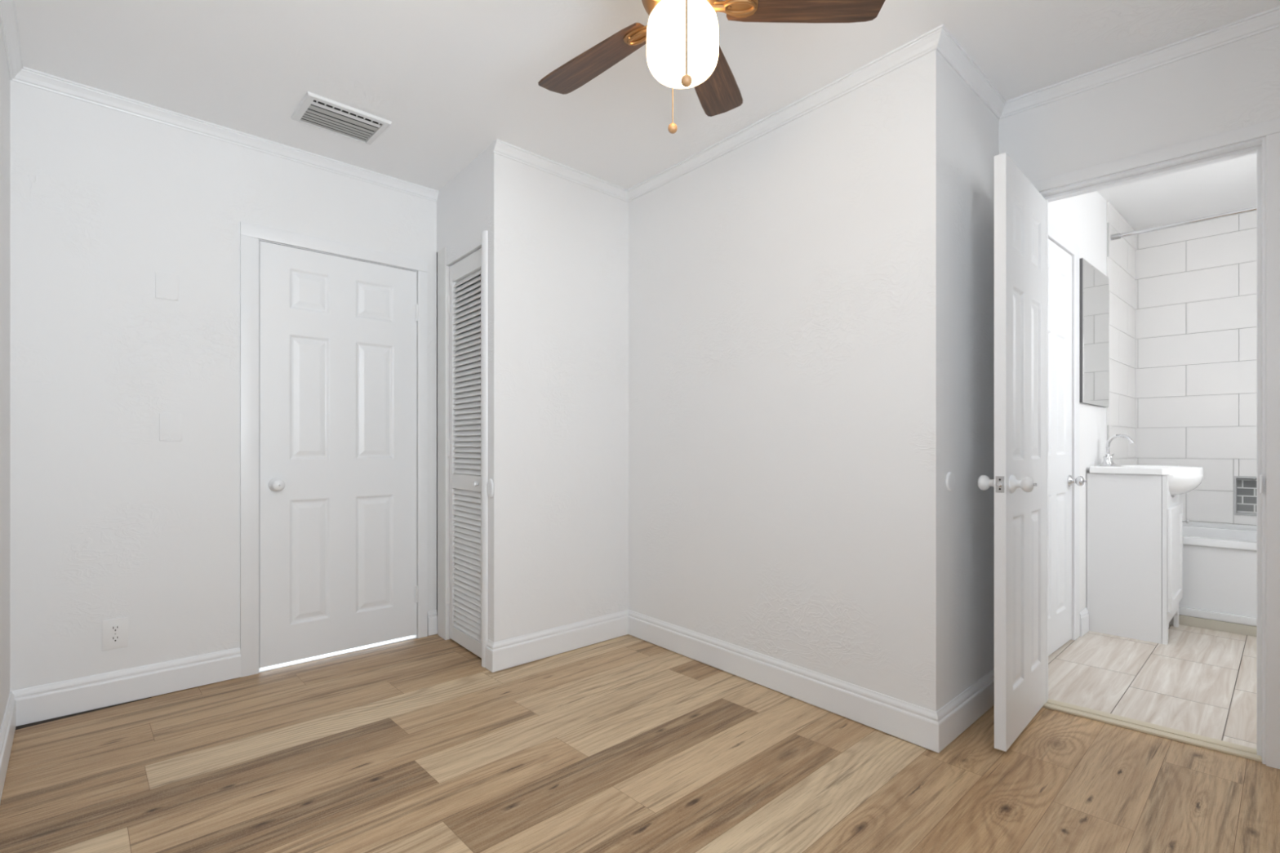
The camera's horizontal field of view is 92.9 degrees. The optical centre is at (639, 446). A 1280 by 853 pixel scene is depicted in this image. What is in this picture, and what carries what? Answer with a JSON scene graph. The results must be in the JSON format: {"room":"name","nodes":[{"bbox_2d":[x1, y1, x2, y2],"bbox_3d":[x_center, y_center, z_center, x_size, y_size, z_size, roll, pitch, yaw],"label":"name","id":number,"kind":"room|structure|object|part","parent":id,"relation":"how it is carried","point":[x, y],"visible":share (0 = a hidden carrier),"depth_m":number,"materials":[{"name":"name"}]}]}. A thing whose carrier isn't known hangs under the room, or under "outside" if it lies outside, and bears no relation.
{"room":"empty bedroom","nodes":[
{"label":"empty bedroom","id":0,"kind":"room"},
{"bbox_2d":[0,23,9,728],"bbox_3d":[-1.111,-0.185,0.858,0.110,2.470,3.990,0,0,-43],"label":"wall","id":1,"kind":"structure","parent":0,"point":[4,73],"depth_m":2.06,"materials":[{"name":"white paint"}]},
{"bbox_2d":[0,691,16,802],"bbox_3d":[-1.065,0.981,0.901,0.016,0.132,3.770,0,0,-43],"label":"baseboard","id":2,"kind":"structure","parent":1,"relation":"attached to","point":[8,726],"depth_m":2.01,"materials":[{"name":"white wood"}]},
{"bbox_2d":[0,0,23,79],"bbox_3d":[-1.057,-1.395,0.908,0.037,0.050,3.770,0,0,-43],"label":"trim","id":3,"kind":"structure","parent":1,"relation":"attached to","point":[8,15],"depth_m":2.06,"materials":[{"name":"white"}]},
{"bbox_2d":[9,80,437,691],"bbox_3d":[-1.783,-0.185,2.884,1.890,2.470,0.110,0,0,-43],"label":"wall","id":4,"kind":"structure","parent":0,"point":[109,519],"depth_m":2.52,"materials":[{"name":"white paint"}]},
{"bbox_2d":[102,617,128,650],"bbox_3d":[-2.135,0.762,2.475,0.080,0.122,0.008,0,0,-43],"label":"wall outlet","id":5,"kind":"object","parent":4,"relation":"attached to","point":[114,631],"visible":1,"depth_m":2.47,"materials":[{"name":"white plastic"}]},
{"bbox_2d":[110,635,120,642],"bbox_3d":[-2.133,0.783,2.473,0.033,0.025,0.002,0,0,-43],"label":"receptacle","id":6,"kind":"object","parent":5,"relation":"attached to","point":[113,638],"depth_m":2.47,"materials":[{"name":"white plastic"}]},
{"bbox_2d":[110,625,120,632],"bbox_3d":[-2.133,0.741,2.473,0.033,0.025,0.002,0,0,-43],"label":"receptacle","id":7,"kind":"object","parent":5,"relation":"attached to","point":[113,628],"depth_m":2.47,"materials":[{"name":"white plastic"}]},
{"bbox_2d":[10,647,240,726],"bbox_3d":[-2.084,0.981,2.517,0.729,0.132,0.016,0,0,-43],"label":"baseboard","id":8,"kind":"structure","parent":4,"relation":"attached to","point":[64,698],"depth_m":2.48,"materials":[{"name":"white wood"}]},
{"bbox_2d":[155,271,178,301],"bbox_3d":[-2.014,-0.682,2.589,0.078,0.112,0.006,0,0,-43],"label":"blank plate","id":9,"kind":"object","parent":4,"relation":"attached to","point":[166,285],"visible":1,"depth_m":2.59,"materials":[{"name":"white paint"}]},
{"bbox_2d":[10,66,439,201],"bbox_3d":[-1.736,-1.395,2.827,1.662,0.050,0.037,0,0,-43],"label":"trim","id":10,"kind":"structure","parent":4,"relation":"attached to","point":[29,77],"depth_m":2.67,"materials":[{"name":"white wood"}]},
{"bbox_2d":[240,221,427,677],"bbox_3d":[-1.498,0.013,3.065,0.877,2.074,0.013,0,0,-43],"label":"trim","id":11,"kind":"structure","parent":4,"relation":"attached to","point":[250,233],"depth_m":2.80,"materials":[{"name":"white wood"}]},
{"bbox_2d":[258,635,416,672],"bbox_3d":[-1.538,1.063,3.119,0.750,0.033,0.116,0,0,-43],"label":"door gap","id":12,"kind":"structure","parent":4,"relation":"attached to","point":[386,642],"depth_m":3.06,"materials":[{"name":"silver metal"}]},
{"bbox_2d":[258,240,417,668],"bbox_3d":[-1.481,0.037,3.062,0.754,1.985,0.112,0,0,-43],"label":"door","id":13,"kind":"structure","parent":4,"relation":"in","point":[337,335],"depth_m":3.04,"materials":[{"name":"white paint"}]},
{"bbox_3d":[-1.696,0.180,2.845,0.064,0.064,0.066,0,0,-43],"label":"knob","id":14,"kind":"part","parent":13,"relation":"part of","materials":[{"name":"white paint"}]},
{"bbox_2d":[427,609,437,635],"bbox_3d":[-1.155,0.981,3.383,0.051,0.132,0.016,0,0,-43],"label":"baseboard","id":15,"kind":"structure","parent":4,"relation":"attached to","point":[432,615],"depth_m":3.38,"materials":[{"name":"white wood"}]},
{"bbox_2d":[436,143,493,642],"bbox_3d":[-0.906,-0.185,3.189,0.090,2.470,0.829,0,0,-39],"label":"wall","id":16,"kind":"structure","parent":0,"point":[465,204],"depth_m":2.98,"materials":[{"name":"white paint"}]},
{"bbox_2d":[437,246,450,639],"bbox_3d":[-1.070,-0.018,3.357,0.054,2.135,0.116,0,0,-39],"label":"trim","id":17,"kind":"structure","parent":16,"relation":"attached to","point":[442,269],"depth_m":3.32,"materials":[{"name":"white paint"}]},
{"bbox_2d":[447,248,481,657],"bbox_3d":[-0.899,0.032,3.134,0.055,2.012,0.470,0,0,-39],"label":"door","id":18,"kind":"structure","parent":16,"relation":"in","point":[464,442],"depth_m":3.16,"materials":[{"name":"white paint"}]},
{"bbox_3d":[-0.810,0.186,3.000,0.025,0.024,0.024,0,0,-39],"label":"closet knob","id":19,"kind":"part","parent":18,"relation":"part of","materials":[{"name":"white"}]},
{"bbox_2d":[481,231,488,667],"bbox_3d":[-0.731,0.013,2.918,0.056,2.075,0.053,0,0,-39],"label":"trim","id":20,"kind":"structure","parent":16,"relation":"attached to","point":[484,233],"depth_m":2.89,"materials":[{"name":"white wood"}]},
{"bbox_2d":[485,640,493,671],"bbox_3d":[-0.700,0.981,2.848,0.016,0.132,0.073,0,0,-39],"label":"baseboard","id":21,"kind":"structure","parent":16,"relation":"attached to","point":[489,648],"depth_m":2.85,"materials":[{"name":"white wood"}]},
{"bbox_2d":[487,478,493,497],"bbox_3d":[-0.705,0.197,2.860,0.009,0.092,0.059,0,0,-39],"label":"bumper cover","id":22,"kind":"object","parent":16,"relation":"attached to","point":[490,483],"visible":1,"depth_m":2.85,"materials":[{"name":"white plastic"}]},
{"bbox_2d":[457,153,628,642],"bbox_3d":[-0.580,-0.185,3.493,1.043,2.470,0.900,0,0,-43],"label":"wall","id":23,"kind":"structure","parent":0,"point":[561,245],"depth_m":3.09,"materials":[{"name":"white paint"}]},
{"bbox_2d":[492,609,628,672],"bbox_3d":[-0.374,0.981,3.113,0.860,0.132,0.016,0,0,-43],"label":"baseboard","id":24,"kind":"structure","parent":23,"relation":"attached to","point":[517,651],"depth_m":3.06,"materials":[{"name":"white wood"}]},
{"bbox_2d":[493,138,628,202],"bbox_3d":[-0.363,-1.395,3.110,0.849,0.050,0.037,0,0,-43],"label":"trim","id":25,"kind":"structure","parent":23,"relation":"attached to","point":[505,149],"depth_m":3.06,"materials":[{"name":"white wood"}]},
{"bbox_2d":[0,624,1279,852],"bbox_3d":[1.052,1.049,2.772,5.880,0.004,4.180,0,0,-43],"label":"floor","id":26,"kind":"structure","parent":0,"point":[625,744],"depth_m":1.99,"materials":[{"name":"brown wood"}]},
{"bbox_2d":[1086,473,1188,644],"bbox_3d":[2.861,0.600,3.489,0.500,0.894,0.393,0,0,-43],"label":"vanity cabinet","id":27,"kind":"object","parent":26,"relation":"on","point":[1135,523],"visible":0.93,"depth_m":3.33,"materials":[{"name":"white laminate"}]},
{"bbox_3d":[3.020,0.600,3.675,0.015,0.894,0.312,0,0,-43],"label":"panel","id":28,"kind":"part","parent":27,"relation":"part of","materials":[{"name":"white laminate"}]},
{"bbox_2d":[1089,464,1203,496],"bbox_3d":[2.890,0.196,3.455,0.532,0.168,0.459,0,0,-43],"label":"sink basin","id":29,"kind":"object","parent":27,"relation":"in","point":[1181,479],"visible":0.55,"depth_m":3.26,"materials":[{"name":"white ceramic"}]},
{"bbox_2d":[1100,434,1133,466],"bbox_3d":[2.773,0.020,3.581,0.156,0.186,0.161,0,0,-2],"label":"faucet","id":30,"kind":"object","parent":29,"relation":"on","point":[1108,459],"visible":0.99,"depth_m":3.56,"materials":[{"name":"silver metal"}]},
{"bbox_3d":[2.729,0.079,3.559,0.042,0.048,0.042,0,0,-43],"label":"handle","id":31,"kind":"part","parent":30,"relation":"part of","materials":[{"name":"silver metal"}]},
{"bbox_3d":[2.767,0.106,3.595,0.150,0.012,0.052,0,0,-43],"label":"deck plate","id":32,"kind":"part","parent":30,"relation":"part of","materials":[{"name":"silver metal"}]},
{"bbox_3d":[2.767,0.072,3.595,0.048,0.060,0.048,0,0,-43],"label":"spout","id":33,"kind":"part","parent":30,"relation":"part of","materials":[{"name":"silver metal"}]},
{"bbox_3d":[2.805,-0.010,3.554,0.023,0.126,0.131,0,0,-43],"label":"spout","id":34,"kind":"part","parent":30,"relation":"part of","materials":[{"name":"silver metal"}]},
{"bbox_3d":[2.957,0.600,3.386,0.500,0.894,0.020,0,0,-43],"label":"frame","id":35,"kind":"part","parent":27,"relation":"part of","materials":[{"name":"white laminate"}]},
{"bbox_3d":[2.970,0.602,3.372,0.488,0.547,0.017,0,0,-43],"label":"door","id":36,"kind":"part","parent":27,"relation":"part of","materials":[{"name":"white laminate"}]},
{"bbox_2d":[14,0,1279,191],"bbox_3d":[0.021,-1.460,1.920,3.250,0.080,4.020,0,0,-43],"label":"ceiling","id":37,"kind":"structure","parent":0,"point":[452,78],"depth_m":2.22,"materials":[{"name":"white paint"}]},
{"bbox_2d":[290,91,391,145],"bbox_3d":[-1.293,-1.413,2.636,0.332,0.013,0.256,0,0,-43],"label":"ceiling vent","id":38,"kind":"object","parent":37,"relation":"in","point":[314,110],"visible":1,"depth_m":2.62,"materials":[{"name":"white metal"}]},
{"bbox_2d":[537,0,885,133],"bbox_3d":[0.087,-1.149,1.603,1.010,0.542,1.008,0,0,-43],"label":"ceiling fan","id":39,"kind":"object","parent":37,"relation":"hanging from","point":[681,37],"visible":1,"depth_m":1.60,"materials":[{"name":"brown wood"}]},
{"bbox_3d":[-0.133,-1.146,1.809,0.408,0.006,0.131,-3,8,40],"label":"fan blade","id":40,"kind":"part","parent":39,"relation":"part of","materials":[{"name":"brown wood"}]},
{"bbox_3d":[0.015,-1.147,1.684,0.137,0.023,0.068,-3,8,40],"label":"blade arm","id":41,"kind":"part","parent":39,"relation":"part of","materials":[{"name":"brown metal"}]},
{"bbox_3d":[0.093,-1.049,1.715,0.003,0.273,0.014,0,0,-9],"label":"pull chain","id":42,"kind":"part","parent":39,"relation":"part of","materials":[{"name":"grey metal"}]},
{"bbox_3d":[0.112,-1.062,1.600,0.189,0.181,0.189,0,0,-43],"label":"lamp shade","id":43,"kind":"part","parent":39,"relation":"part of","materials":[{"name":"white glass"}]},
{"bbox_3d":[0.113,-1.044,1.485,0.005,0.284,0.015,0,0,-1],"label":"pull chain","id":44,"kind":"part","parent":39,"relation":"part of","materials":[{"name":"grey metal"}]},
{"bbox_3d":[0.225,-1.155,1.902,0.131,0.006,0.408,-11,-4,20],"label":"fan blade","id":45,"kind":"part","parent":39,"relation":"part of","materials":[{"name":"brown wood"}]},
{"bbox_3d":[0.240,-1.153,1.593,0.137,0.023,0.068,0,-10,3],"label":"blade arm","id":46,"kind":"part","parent":39,"relation":"part of","materials":[{"name":"brown metal"}]},
{"bbox_3d":[0.433,-1.159,1.586,0.408,0.006,0.131,0,-10,2],"label":"fan blade","id":47,"kind":"part","parent":39,"relation":"part of","materials":[{"name":"brown wood"}]},
{"bbox_2d":[628,49,936,711],"bbox_3d":[0.482,-0.185,2.821,0.090,2.470,1.801,0,0,-40],"label":"wall","id":48,"kind":"structure","parent":0,"point":[782,286],"depth_m":2.53,"materials":[{"name":"white paint"}]},
{"bbox_2d":[627,609,938,752],"bbox_3d":[0.477,0.981,2.744,0.018,0.132,1.722,0,0,-39],"label":"baseboard","id":49,"kind":"structure","parent":48,"relation":"attached to","point":[915,724],"depth_m":2.50,"materials":[{"name":"white wood"}]},
{"bbox_2d":[627,24,942,202],"bbox_3d":[0.476,-1.395,2.728,0.037,0.050,1.744,0,0,-40],"label":"trim","id":50,"kind":"structure","parent":48,"relation":"attached to","point":[927,42],"depth_m":2.50,"materials":[{"name":"white wood"}]},
{"bbox_2d":[936,50,999,711],"bbox_3d":[1.263,-0.185,2.385,0.745,2.470,0.090,0,0,-43],"label":"wall","id":51,"kind":"structure","parent":0,"point":[967,131],"depth_m":2.27,"materials":[{"name":"white paint"}]},
{"bbox_2d":[946,471,955,491],"bbox_3d":[1.114,0.125,2.178,0.070,0.070,0.009,0,0,-43],"label":"bumper cover","id":52,"kind":"object","parent":51,"relation":"attached to","point":[950,478],"visible":1,"depth_m":2.17,"materials":[{"name":"white"}]},
{"bbox_2d":[936,668,994,752],"bbox_3d":[1.262,0.981,2.312,0.677,0.132,0.016,0,0,-43],"label":"baseboard","id":53,"kind":"structure","parent":51,"relation":"attached to","point":[963,710],"depth_m":2.25,"materials":[{"name":"white wood"}]},
{"bbox_2d":[936,25,1005,119],"bbox_3d":[1.261,-1.395,2.296,0.699,0.050,0.037,0,0,-43],"label":"trim","id":54,"kind":"structure","parent":51,"relation":"attached to","point":[950,50],"depth_m":2.26,"materials":[{"name":"white"}]},
{"bbox_2d":[1048,191,1135,639],"bbox_3d":[2.516,-0.237,3.537,2.601,2.575,0.158,0,0,-41],"label":"wall","id":55,"kind":"structure","parent":0,"point":[1082,218],"depth_m":3.45,"materials":[{"name":"white paint"}]},
{"bbox_2d":[1048,221,1079,640],"bbox_3d":[2.108,-0.028,3.078,0.842,2.155,0.006,0,0,-41],"label":"trim","id":56,"kind":"structure","parent":55,"relation":"attached to","point":[1054,233],"depth_m":3.31,"materials":[{"name":"white wood"}]},
{"bbox_2d":[1048,238,1086,656],"bbox_3d":[2.107,0.004,3.059,0.645,2.068,0.112,0,0,-41],"label":"door","id":57,"kind":"structure","parent":55,"relation":"in","point":[1060,480],"depth_m":3.15,"materials":[{"name":"white paint"}]},
{"bbox_3d":[2.316,0.183,3.226,0.064,0.064,0.066,0,0,-41],"label":"knob","id":58,"kind":"part","parent":57,"relation":"part of","materials":[{"name":"silver metal"}]},
{"bbox_2d":[1080,607,1088,636],"bbox_3d":[2.484,0.981,3.403,0.148,0.132,0.016,0,0,-41],"label":"baseboard","id":59,"kind":"structure","parent":55,"relation":"attached to","point":[1084,615],"depth_m":3.39,"materials":[{"name":"white"}]},
{"bbox_2d":[1079,257,1109,407],"bbox_3d":[2.654,-0.639,3.547,0.604,0.794,0.022,0,0,-41],"label":"wall mirror","id":60,"kind":"object","parent":55,"relation":"attached to","point":[1094,285],"visible":1,"depth_m":3.50,"materials":[{"name":"grey mirror"}]},
{"bbox_2d":[1106,200,1135,464],"bbox_3d":[3.204,-0.407,4.041,0.796,2.232,0.011,0,0,-41],"label":"tiles","id":61,"kind":"structure","parent":55,"relation":"attached to","point":[1121,262],"depth_m":4.02,"materials":[{"name":"white tile"}]},
{"bbox_2d":[1111,206,1256,240],"bbox_3d":[3.484,-1.312,3.261,0.034,0.034,1.532,0,0,-43],"label":"shower rod","id":62,"kind":"object","parent":61,"relation":"attached to","point":[1117,236],"visible":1,"depth_m":3.56,"materials":[{"name":"silver metal"}]},
{"bbox_2d":[999,26,1279,182],"bbox_3d":[2.030,-0.260,2.119,1.560,2.620,0.110,0,0,44],"label":"wall","id":63,"kind":"structure","parent":0,"point":[1236,85],"depth_m":2.21,"materials":[{"name":"white paint"}]},
{"bbox_2d":[977,152,1046,751],"bbox_3d":[1.433,0.019,2.270,0.596,2.030,0.179,0,0,-45],"label":"door","id":64,"kind":"structure","parent":63,"relation":"in","point":[1019,483],"depth_m":2.17,"materials":[{"name":"white paint"}]},
{"bbox_3d":[1.237,0.129,2.154,0.064,0.064,0.066,0,0,-45],"label":"knob","id":65,"kind":"part","parent":64,"relation":"part of","materials":[{"name":"white paint"}]},
{"bbox_3d":[1.227,0.129,2.072,0.002,0.056,0.026,0,0,-45],"label":"latch plate","id":66,"kind":"part","parent":64,"relation":"part of","materials":[{"name":"silver metal"}]},
{"bbox_3d":[1.309,0.129,2.082,0.064,0.064,0.066,0,0,-45],"label":"knob","id":67,"kind":"part","parent":64,"relation":"part of","materials":[{"name":"white paint"}]},
{"bbox_2d":[1000,5,1279,119],"bbox_3d":[1.974,-1.395,2.071,1.340,0.050,0.037,0,0,44],"label":"trim","id":68,"kind":"structure","parent":63,"relation":"attached to","point":[1268,20],"depth_m":2.19,"materials":[{"name":"white"}]},
{"bbox_2d":[1039,136,1266,764],"bbox_3d":[1.878,0.011,2.272,0.650,2.079,0.120,0,0,44],"label":"trim","id":69,"kind":"structure","parent":63,"relation":"attached to","point":[1258,146],"depth_m":2.05,"materials":[{"name":"white wood"}]},
{"bbox_2d":[1031,118,1279,768],"bbox_3d":[1.837,-0.009,2.220,0.795,2.119,0.013,0,0,44],"label":"trim","id":70,"kind":"structure","parent":63,"relation":"attached to","point":[1270,129],"depth_m":1.99,"materials":[{"name":"white wood"}]},
{"bbox_2d":[1260,475,1262,493],"bbox_3d":[2.063,0.125,2.019,0.005,0.060,0.044,0,0,44],"label":"strike plate","id":71,"kind":"object","parent":63,"relation":"attached to","point":[1261,476],"visible":1,"depth_m":2.00,"materials":[{"name":"white metal"}]},
{"bbox_2d":[1042,698,1262,762],"bbox_3d":[1.872,1.044,2.266,0.622,0.012,0.088,0,0,44],"label":"trim","id":72,"kind":"structure","parent":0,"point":[1246,752],"depth_m":2.23,"materials":[{"name":"beige wood"}]},
{"bbox_2d":[1097,153,1256,231],"bbox_3d":[3.124,-1.555,2.947,2.810,0.060,1.950,0,0,-43],"label":"ceiling","id":73,"kind":"structure","parent":0,"point":[1229,185],"depth_m":3.68,"materials":[{"name":"white paint"}]},
{"bbox_2d":[1135,228,1256,524],"bbox_3d":[4.053,-0.237,3.813,0.111,2.575,1.950,0,0,-43],"label":"wall","id":74,"kind":"structure","parent":0,"point":[1251,228],"depth_m":4.06,"materials":[{"name":"grey tile"}]},
{"bbox_2d":[1135,210,1256,525],"bbox_3d":[4.021,-0.407,3.760,0.009,2.233,1.533,0,0,-43],"label":"tiles","id":75,"kind":"structure","parent":74,"relation":"attached to","point":[1224,451],"depth_m":4.05,"materials":[{"name":"white tile"}]},
{"bbox_2d":[1233,475,1256,515],"bbox_3d":[3.979,0.317,3.857,0.089,0.250,0.303,0,0,-43],"label":"trim","id":76,"kind":"structure","parent":74,"relation":"attached to","point":[1235,513],"depth_m":3.93,"materials":[{"name":"grey tile"}]},
{"bbox_2d":[1178,614,1256,636],"bbox_3d":[3.495,1.019,3.257,0.036,0.055,1.507,0,0,-43],"label":"trim","id":77,"kind":"structure","parent":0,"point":[1240,628],"depth_m":3.46,"materials":[{"name":"beige"}]},
{"bbox_2d":[1178,521,1256,626],"bbox_3d":[3.751,0.747,3.499,0.733,0.487,1.512,0,0,-43],"label":"bathtub","id":78,"kind":"object","parent":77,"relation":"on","point":[1220,559],"visible":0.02,"depth_m":3.49,"materials":[{"name":"white ceramic"}]},
{"bbox_2d":[1182,525,1256,551],"bbox_3d":[3.755,0.723,3.503,0.721,0.381,1.512,0,0,-43],"label":"bathtub rim","id":79,"kind":"object","parent":78,"relation":"in","point":[1195,538],"depth_m":3.81,"materials":[{"name":"white ceramic"}]},
{"bbox_2d":[1236,478,1256,513],"bbox_3d":[4.016,0.317,3.890,0.010,0.250,0.303,0,0,-43],"label":"shower niche","id":80,"kind":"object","parent":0,"point":[1246,487],"depth_m":3.96,"materials":[{"name":"grey tile"}]}
]}

